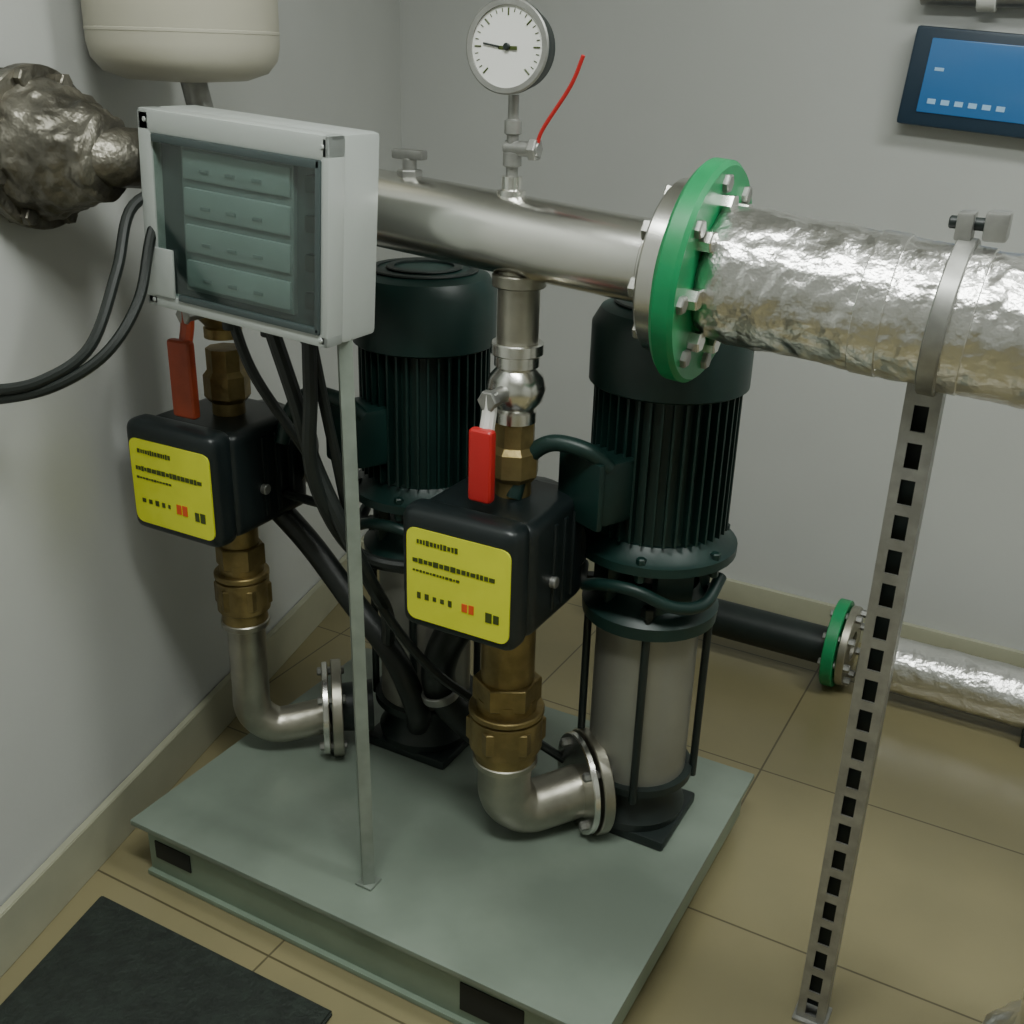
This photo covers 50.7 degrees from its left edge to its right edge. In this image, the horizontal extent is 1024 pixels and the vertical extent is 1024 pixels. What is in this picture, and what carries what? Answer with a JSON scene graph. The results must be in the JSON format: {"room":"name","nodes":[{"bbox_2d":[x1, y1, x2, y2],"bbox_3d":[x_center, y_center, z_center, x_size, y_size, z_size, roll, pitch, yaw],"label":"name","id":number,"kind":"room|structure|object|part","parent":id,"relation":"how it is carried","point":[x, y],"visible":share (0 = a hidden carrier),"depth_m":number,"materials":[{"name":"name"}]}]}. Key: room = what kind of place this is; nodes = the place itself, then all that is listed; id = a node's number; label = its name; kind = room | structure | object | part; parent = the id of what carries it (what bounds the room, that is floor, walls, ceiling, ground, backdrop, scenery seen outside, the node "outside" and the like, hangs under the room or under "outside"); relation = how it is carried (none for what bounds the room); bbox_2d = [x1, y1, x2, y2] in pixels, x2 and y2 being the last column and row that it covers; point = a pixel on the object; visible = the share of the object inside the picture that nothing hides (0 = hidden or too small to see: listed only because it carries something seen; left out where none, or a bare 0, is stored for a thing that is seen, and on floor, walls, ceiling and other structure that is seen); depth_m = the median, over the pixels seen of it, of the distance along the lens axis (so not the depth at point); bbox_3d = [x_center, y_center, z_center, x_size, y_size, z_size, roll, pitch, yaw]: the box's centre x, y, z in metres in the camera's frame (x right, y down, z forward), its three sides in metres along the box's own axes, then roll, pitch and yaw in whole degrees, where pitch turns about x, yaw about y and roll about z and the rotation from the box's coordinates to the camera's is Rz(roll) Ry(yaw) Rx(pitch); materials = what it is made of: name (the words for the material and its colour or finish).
{"room":"plant room","nodes":[
{"label":"plant room","id":0,"kind":"room"},
{"bbox_2d":[0,0,402,906],"bbox_3d":[-0.971,-0.379,1.209,0.116,2.700,4.767,7,24,13],"label":"wall","id":1,"kind":"structure","parent":0,"point":[112,633],"depth_m":2.01,"materials":[{"name":"paint"}]},
{"bbox_2d":[0,63,141,229],"bbox_3d":[-0.653,-0.575,1.705,0.250,0.244,0.382,14,26,26],"label":"insulated pipe","id":2,"kind":"object","parent":1,"relation":"attached to","point":[63,155],"visible":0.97,"depth_m":1.61,"materials":[{"name":"silver metal"}]},
{"bbox_2d":[0,192,155,403],"bbox_3d":[-0.647,-0.325,1.616,0.390,0.316,0.116,-12,27,-29],"label":"cable loop","id":3,"kind":"object","parent":1,"relation":"attached to","point":[70,372],"visible":0.88,"depth_m":1.62,"materials":[{"name":"black rubber"}]},
{"bbox_2d":[0,533,365,977],"bbox_3d":[-0.929,0.806,1.728,0.018,0.115,4.393,7,24,13],"label":"baseboard","id":4,"kind":"structure","parent":1,"relation":"attached to","point":[30,909],"depth_m":2.20,"materials":[{"name":"tile"}]},
{"bbox_2d":[0,570,1023,1023],"bbox_3d":[0.002,1.131,1.304,4.600,0.100,4.700,14,26,26],"label":"floor","id":5,"kind":"structure","parent":0,"point":[933,933],"depth_m":2.16,"materials":[{"name":"tile"}]},
{"bbox_2d":[0,896,331,1023],"bbox_3d":[-0.670,0.895,1.669,0.594,0.012,0.635,14,26,26],"label":"rubber floor mat","id":6,"kind":"object","parent":5,"relation":"on","point":[116,964],"visible":1,"depth_m":1.85,"materials":[{"name":"black rubber"}]},
{"bbox_2d":[130,648,753,1023],"bbox_3d":[-0.115,0.628,2.200,1.000,0.120,0.770,14,26,26],"label":"base plate","id":7,"kind":"object","parent":5,"relation":"on","point":[470,918],"visible":0.8,"depth_m":1.99,"materials":[{"name":"paint"}]},
{"bbox_2d":[167,311,373,755],"bbox_3d":[-0.453,0.004,2.105,0.340,1.107,0.204,-3,23,-10],"label":"discharge riser","id":8,"kind":"object","parent":7,"relation":"on","point":[242,584],"visible":0.73,"depth_m":2.13,"materials":[{"name":"silver metal"}]},
{"bbox_3d":[-0.548,-0.349,1.885,0.026,0.026,0.055,14,26,26],"label":"valve stem","id":9,"kind":"part","parent":8,"relation":"part of","materials":[{"name":"silver metal"}]},
{"bbox_2d":[377,169,752,353],"bbox_3d":[-0.117,-0.430,1.702,0.964,0.246,0.244,14,26,26],"label":"pipe","id":10,"kind":"object","parent":8,"relation":"attached to","point":[540,241],"visible":0.4,"depth_m":1.57,"materials":[{"name":"silver metal"}]},
{"bbox_2d":[80,0,279,107],"bbox_3d":[-0.547,-0.909,1.764,0.316,0.615,0.316,14,26,26],"label":"tank","id":11,"kind":"object","parent":10,"relation":"on","point":[194,44],"visible":0.89,"depth_m":1.70,"materials":[{"name":"white metal"}]},
{"bbox_2d":[180,82,213,107],"bbox_3d":[-0.530,-0.678,1.848,0.072,0.125,0.044,14,26,26],"label":"outlet","id":12,"kind":"object","parent":11,"relation":"attached to","point":[195,93],"depth_m":1.82,"materials":[{"name":"silver metal"}]},
{"bbox_2d":[392,148,426,177],"bbox_3d":[-0.159,-0.540,1.683,0.056,0.048,0.040,14,26,26],"label":"fitting","id":13,"kind":"object","parent":10,"relation":"attached to","point":[410,157],"visible":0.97,"depth_m":1.67,"materials":[{"name":"silver metal"}]},
{"bbox_2d":[466,0,584,197],"bbox_3d":[0.024,-0.586,1.551,0.179,0.274,0.058,10,24,19],"label":"pressure gauge","id":14,"kind":"object","parent":10,"relation":"attached to","point":[510,44],"visible":1,"depth_m":1.52,"materials":[{"name":"silver metal"}]},
{"bbox_2d":[497,175,525,197],"bbox_3d":[-0.001,-0.483,1.612,0.044,0.035,0.044,14,26,26],"label":"socket","id":15,"kind":"object","parent":14,"relation":"attached to","point":[511,184],"depth_m":1.60,"materials":[{"name":"silver metal"}]},
{"bbox_3d":[0.001,-0.548,1.584,0.028,0.120,0.028,14,26,26],"label":"stem","id":16,"kind":"part","parent":14,"relation":"part of","materials":[{"name":"silver metal"}]},
{"bbox_3d":[0.067,-0.576,1.524,0.082,0.130,0.007,19,29,35],"label":"red lever","id":17,"kind":"part","parent":14,"relation":"part of","materials":[{"name":"red"}]},
{"bbox_2d":[648,157,752,382],"bbox_3d":[0.270,-0.334,1.510,0.063,0.309,0.308,14,26,26],"label":"flange","id":18,"kind":"object","parent":10,"relation":"attached to","point":[695,210],"visible":0.6,"depth_m":1.41,"materials":[{"name":"green metal"}]},
{"bbox_3d":[-0.284,0.748,1.919,0.940,0.108,0.048,14,26,26],"label":"rail","id":19,"kind":"part","parent":7,"relation":"part of","materials":[{"name":"metal"}]},
{"bbox_2d":[337,339,381,891],"bbox_3d":[-0.249,0.203,1.782,0.047,0.982,0.112,-2,23,-8],"label":"support pole","id":20,"kind":"object","parent":7,"relation":"on","point":[368,881],"visible":0.97,"depth_m":1.76,"materials":[{"name":"metal"}]},
{"bbox_2d":[137,105,378,347],"bbox_3d":[-0.386,-0.429,1.639,0.374,0.337,0.124,14,26,26],"label":"control box","id":21,"kind":"object","parent":20,"relation":"attached to","point":[265,224],"visible":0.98,"depth_m":1.58,"materials":[{"name":"grey plastic"}]},
{"bbox_3d":[-0.548,-0.469,1.671,0.045,0.297,0.039,14,26,26],"label":"lid","id":22,"kind":"part","parent":21,"relation":"part of","materials":[{"name":"white plastic"}]},
{"bbox_3d":[-0.394,-0.544,1.548,0.359,0.056,0.039,14,26,26],"label":"lid","id":23,"kind":"part","parent":21,"relation":"part of","materials":[{"name":"white plastic"}]},
{"bbox_3d":[-0.415,-0.300,1.660,0.358,0.042,0.039,14,26,26],"label":"lid","id":24,"kind":"part","parent":21,"relation":"part of","materials":[{"name":"white plastic"}]},
{"bbox_3d":[-0.276,-0.457,1.507,0.025,0.026,0.017,14,26,26],"label":"knob","id":25,"kind":"part","parent":21,"relation":"part of","materials":[{"name":"grey plastic"}]},
{"bbox_3d":[-0.280,-0.407,1.530,0.025,0.026,0.017,14,26,26],"label":"knob","id":26,"kind":"part","parent":21,"relation":"part of","materials":[{"name":"grey plastic"}]},
{"bbox_3d":[-0.284,-0.357,1.553,0.025,0.026,0.017,14,26,26],"label":"knob","id":27,"kind":"part","parent":21,"relation":"part of","materials":[{"name":"grey plastic"}]},
{"bbox_3d":[-0.289,-0.307,1.575,0.025,0.026,0.017,14,26,26],"label":"knob","id":28,"kind":"part","parent":21,"relation":"part of","materials":[{"name":"grey plastic"}]},
{"bbox_3d":[-0.255,-0.380,1.532,0.033,0.297,0.039,14,26,26],"label":"lid","id":29,"kind":"part","parent":21,"relation":"part of","materials":[{"name":"white plastic"}]},
{"bbox_2d":[274,257,496,769],"bbox_3d":[-0.213,0.037,2.124,0.288,1.021,0.408,20,29,37],"label":"pump","id":30,"kind":"object","parent":7,"relation":"on","point":[424,366],"visible":0.52,"depth_m":1.97,"materials":[{"name":"metal"}]},
{"bbox_2d":[127,398,318,546],"bbox_3d":[-0.531,-0.097,2.053,0.228,0.215,0.312,14,26,26],"label":"control unit","id":31,"kind":"object","parent":30,"relation":"attached to","point":[210,479],"visible":0.91,"depth_m":1.94,"materials":[{"name":"black plastic"}]},
{"bbox_3d":[-0.608,-0.041,1.932,0.190,0.163,0.004,14,26,26],"label":"label plate","id":32,"kind":"part","parent":31,"relation":"part of","materials":[{"name":"yellow plastic"}]},
{"bbox_2d":[231,325,562,762],"bbox_3d":[-0.179,0.104,1.919,0.595,0.912,0.259,6,23,10],"label":"cable","id":33,"kind":"object","parent":31,"relation":"attached to","point":[304,409],"visible":0.83,"depth_m":1.77,"materials":[{"name":"black rubber"}]},
{"bbox_3d":[-0.313,-0.140,1.983,0.014,0.116,0.106,-15,28,-33],"label":"terminal lid","id":34,"kind":"part","parent":30,"relation":"part of","materials":[{"name":"metal"}]},
{"bbox_2d":[273,508,469,743],"bbox_3d":[-0.241,0.250,2.125,0.597,0.567,0.169,8,24,14],"label":"hose","id":35,"kind":"object","parent":30,"relation":"attached to","point":[444,650],"visible":0.51,"depth_m":2.11,"materials":[{"name":"black rubber"}]},
{"bbox_3d":[-0.288,0.200,2.261,0.015,0.410,0.015,14,26,26],"label":"tie rod","id":36,"kind":"part","parent":30,"relation":"part of","materials":[{"name":"black metal"}]},
{"bbox_3d":[-0.258,0.003,2.132,0.024,0.115,0.070,-5,24,-15],"label":"lantern leg","id":37,"kind":"part","parent":30,"relation":"part of","materials":[{"name":"metal"}]},
{"bbox_3d":[-0.196,0.251,2.146,0.015,0.410,0.015,14,26,26],"label":"tie rod","id":38,"kind":"part","parent":30,"relation":"part of","materials":[{"name":"black metal"}]},
{"bbox_3d":[-0.187,0.479,2.361,0.200,0.022,0.180,14,26,26],"label":"foot plate","id":39,"kind":"part","parent":30,"relation":"part of","materials":[{"name":"black metal"}]},
{"bbox_3d":[-0.167,-0.210,2.069,0.216,0.300,0.216,14,26,26],"label":"motor","id":40,"kind":"part","parent":30,"relation":"part of","materials":[{"name":"teal metal"}]},
{"bbox_2d":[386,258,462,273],"bbox_3d":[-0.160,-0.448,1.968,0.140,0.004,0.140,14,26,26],"label":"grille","id":41,"kind":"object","parent":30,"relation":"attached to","point":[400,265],"depth_m":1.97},
{"bbox_2d":[376,257,478,279],"bbox_3d":[-0.160,-0.445,1.969,0.200,0.005,0.200,14,26,26],"label":"grille","id":42,"kind":"object","parent":30,"relation":"attached to","point":[410,268],"depth_m":1.94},
{"bbox_3d":[-0.071,0.218,2.232,0.015,0.410,0.015,14,26,26],"label":"tie rod","id":43,"kind":"part","parent":30,"relation":"part of","materials":[{"name":"black metal"}]},
{"bbox_2d":[466,272,615,835],"bbox_3d":[0.071,0.112,1.887,0.346,1.107,0.205,-5,24,-15],"label":"discharge riser","id":44,"kind":"object","parent":7,"relation":"on","point":[506,720],"visible":0.94,"depth_m":1.90,"materials":[{"name":"silver metal"}]},
{"bbox_3d":[-0.021,-0.180,1.676,0.026,0.026,0.055,14,26,26],"label":"valve stem","id":45,"kind":"part","parent":44,"relation":"part of","materials":[{"name":"silver metal"}]},
{"bbox_2d":[506,298,753,850],"bbox_3d":[0.213,0.140,1.912,0.288,1.021,0.408,20,29,37],"label":"pump","id":46,"kind":"object","parent":7,"relation":"on","point":[652,485],"visible":0.74,"depth_m":1.81,"materials":[{"name":"metal"}]},
{"bbox_2d":[403,476,590,650],"bbox_3d":[-0.009,0.060,1.830,0.228,0.215,0.312,14,26,26],"label":"control unit","id":47,"kind":"object","parent":46,"relation":"attached to","point":[492,574],"visible":0.94,"depth_m":1.71,"materials":[{"name":"black plastic"}]},
{"bbox_3d":[-0.086,0.116,1.709,0.190,0.163,0.004,14,26,26],"label":"label plate","id":48,"kind":"part","parent":47,"relation":"part of","materials":[{"name":"yellow plastic"}]},
{"bbox_3d":[0.113,-0.037,1.771,0.014,0.116,0.106,-15,28,-33],"label":"terminal lid","id":49,"kind":"part","parent":46,"relation":"part of","materials":[{"name":"green metal"}]},
{"bbox_3d":[0.138,0.302,2.049,0.015,0.410,0.015,14,26,26],"label":"tie rod","id":50,"kind":"part","parent":46,"relation":"part of","materials":[{"name":"metal"}]},
{"bbox_3d":[0.168,0.105,1.920,0.024,0.115,0.070,-5,24,-15],"label":"lantern leg","id":51,"kind":"part","parent":46,"relation":"part of","materials":[{"name":"metal"}]},
{"bbox_2d":[614,299,632,309],"bbox_3d":[0.266,-0.342,1.756,0.200,0.005,0.200,14,26,26],"label":"grille","id":52,"kind":"object","parent":46,"relation":"attached to","point":[618,304],"depth_m":1.72,"materials":[{"name":"black metal"}]},
{"bbox_3d":[0.230,0.354,1.934,0.015,0.410,0.015,14,26,26],"label":"tie rod","id":53,"kind":"part","parent":46,"relation":"part of","materials":[{"name":"metal"}]},
{"bbox_3d":[0.239,0.582,2.149,0.200,0.022,0.180,14,26,26],"label":"foot plate","id":54,"kind":"part","parent":46,"relation":"part of","materials":[{"name":"black metal"}]},
{"bbox_3d":[0.259,-0.107,1.856,0.216,0.300,0.216,14,26,26],"label":"motor","id":55,"kind":"part","parent":46,"relation":"part of","materials":[{"name":"metal"}]},
{"bbox_3d":[0.277,0.132,1.865,0.070,0.115,0.024,-5,24,-15],"label":"lantern leg","id":56,"kind":"part","parent":46,"relation":"part of","materials":[{"name":"metal"}]},
{"bbox_3d":[0.355,0.321,2.019,0.015,0.410,0.015,14,26,26],"label":"tie rod","id":57,"kind":"part","parent":46,"relation":"part of","materials":[{"name":"black metal"}]},
{"bbox_3d":[0.338,0.091,1.966,0.024,0.115,0.070,-5,24,-15],"label":"lantern leg","id":58,"kind":"part","parent":46,"relation":"part of","materials":[{"name":"metal"}]},
{"bbox_3d":[0.291,0.717,1.994,0.048,0.078,0.710,14,26,26],"label":"rail","id":59,"kind":"part","parent":7,"relation":"part of","materials":[{"name":"metal"}]},
{"bbox_2d":[692,206,1023,1023],"bbox_3d":[0.650,0.262,1.579,0.840,1.318,0.291,14,26,26],"label":"pipe","id":60,"kind":"object","parent":5,"relation":"on","point":[853,298],"visible":0.94,"depth_m":1.35,"materials":[{"name":"metal"}]},
{"bbox_2d":[712,598,1023,747],"bbox_3d":[1.280,0.445,2.582,2.330,0.233,0.230,14,26,26],"label":"pipe","id":61,"kind":"object","parent":5,"relation":"on","point":[949,678],"visible":0.77,"depth_m":2.69,"materials":[{"name":"metal"}]},
{"bbox_2d":[792,382,945,1023],"bbox_3d":[0.528,0.343,1.628,0.056,1.125,0.055,14,26,26],"label":"post","id":62,"kind":"object","parent":5,"relation":"on","point":[921,417],"visible":0.98,"depth_m":1.58,"materials":[{"name":"silver metal"}]},
{"bbox_3d":[0.513,0.858,1.847,0.056,0.006,0.055,14,26,26],"label":"foot plate","id":63,"kind":"part","parent":62,"relation":"part of","materials":[{"name":"silver metal"}]},
{"bbox_2d":[914,210,1013,396],"bbox_3d":[0.569,-0.259,1.362,0.070,0.236,0.202,14,26,26],"label":"clamp","id":64,"kind":"object","parent":62,"relation":"attached to","point":[996,227],"visible":0.87,"depth_m":1.30,"materials":[{"name":"silver metal"}]},
{"bbox_2d":[400,0,1023,650],"bbox_3d":[1.280,-0.845,2.464,4.013,2.700,0.120,14,26,26],"label":"wall","id":65,"kind":"structure","parent":0,"point":[805,95],"depth_m":2.84,"materials":[{"name":"paint"}]},
{"bbox_2d":[586,558,1023,667],"bbox_3d":[1.267,0.392,2.889,3.683,0.090,0.017,14,26,26],"label":"baseboard","id":66,"kind":"structure","parent":65,"relation":"attached to","point":[759,597],"depth_m":3.07,"materials":[{"name":"tile"}]},
{"bbox_2d":[897,25,1023,138],"bbox_3d":[1.107,-0.953,2.413,0.448,0.239,0.053,14,26,26],"label":"housing","id":67,"kind":"object","parent":65,"relation":"attached to","point":[907,113],"visible":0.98,"depth_m":2.45,"materials":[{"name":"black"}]},
{"bbox_2d":[916,38,1023,123],"bbox_3d":[1.099,-0.946,2.388,0.375,0.182,0.006,14,26,26],"label":"screen","id":68,"kind":"object","parent":67,"relation":"attached to","point":[979,73],"visible":1,"depth_m":2.41,"materials":[{"name":"blue glass"}]},
{"bbox_2d":[927,98,935,103],"bbox_3d":[0.959,-0.939,2.470,0.019,0.012,0.002,14,26,26],"label":"icon","id":69,"kind":"object","parent":68,"relation":"attached to","point":[929,101],"visible":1,"depth_m":2.47,"materials":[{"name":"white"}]},
{"bbox_2d":[934,67,943,70],"bbox_3d":[0.966,-1.000,2.441,0.020,0.008,0.002,14,26,26],"label":"icon line","id":70,"kind":"object","parent":68,"relation":"attached to","point":[936,68],"visible":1,"depth_m":2.44,"materials":[{"name":"white"}]},
{"bbox_2d":[940,100,948,105],"bbox_3d":[0.985,-0.931,2.457,0.019,0.012,0.002,14,26,26],"label":"icon","id":71,"kind":"object","parent":68,"relation":"attached to","point":[943,102],"visible":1,"depth_m":2.46,"materials":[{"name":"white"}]},
{"bbox_2d":[954,101,962,106],"bbox_3d":[1.011,-0.923,2.445,0.019,0.012,0.002,14,26,26],"label":"icon","id":72,"kind":"object","parent":68,"relation":"attached to","point":[956,104],"visible":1,"depth_m":2.44,"materials":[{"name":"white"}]},
{"bbox_2d":[968,103,976,108],"bbox_3d":[1.037,-0.914,2.433,0.019,0.012,0.002,14,26,26],"label":"icon","id":73,"kind":"object","parent":68,"relation":"attached to","point":[970,105],"visible":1,"depth_m":2.43,"materials":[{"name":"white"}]},
{"bbox_2d":[982,105,990,110],"bbox_3d":[1.063,-0.906,2.421,0.019,0.012,0.002,14,26,26],"label":"icon","id":74,"kind":"object","parent":68,"relation":"attached to","point":[984,107],"visible":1,"depth_m":2.42,"materials":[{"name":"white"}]},
{"bbox_2d":[996,106,1004,111],"bbox_3d":[1.089,-0.898,2.408,0.019,0.012,0.002,14,26,26],"label":"icon","id":75,"kind":"object","parent":68,"relation":"attached to","point":[998,109],"visible":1,"depth_m":2.41,"materials":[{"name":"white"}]},
{"bbox_2d":[920,0,1023,12],"bbox_3d":[1.741,-0.954,2.026,1.871,0.108,0.076,14,26,26],"label":"conduit","id":76,"kind":"object","parent":65,"relation":"attached to","point":[990,6],"visible":1,"depth_m":2.36,"materials":[{"name":"white metal"}]}
]}

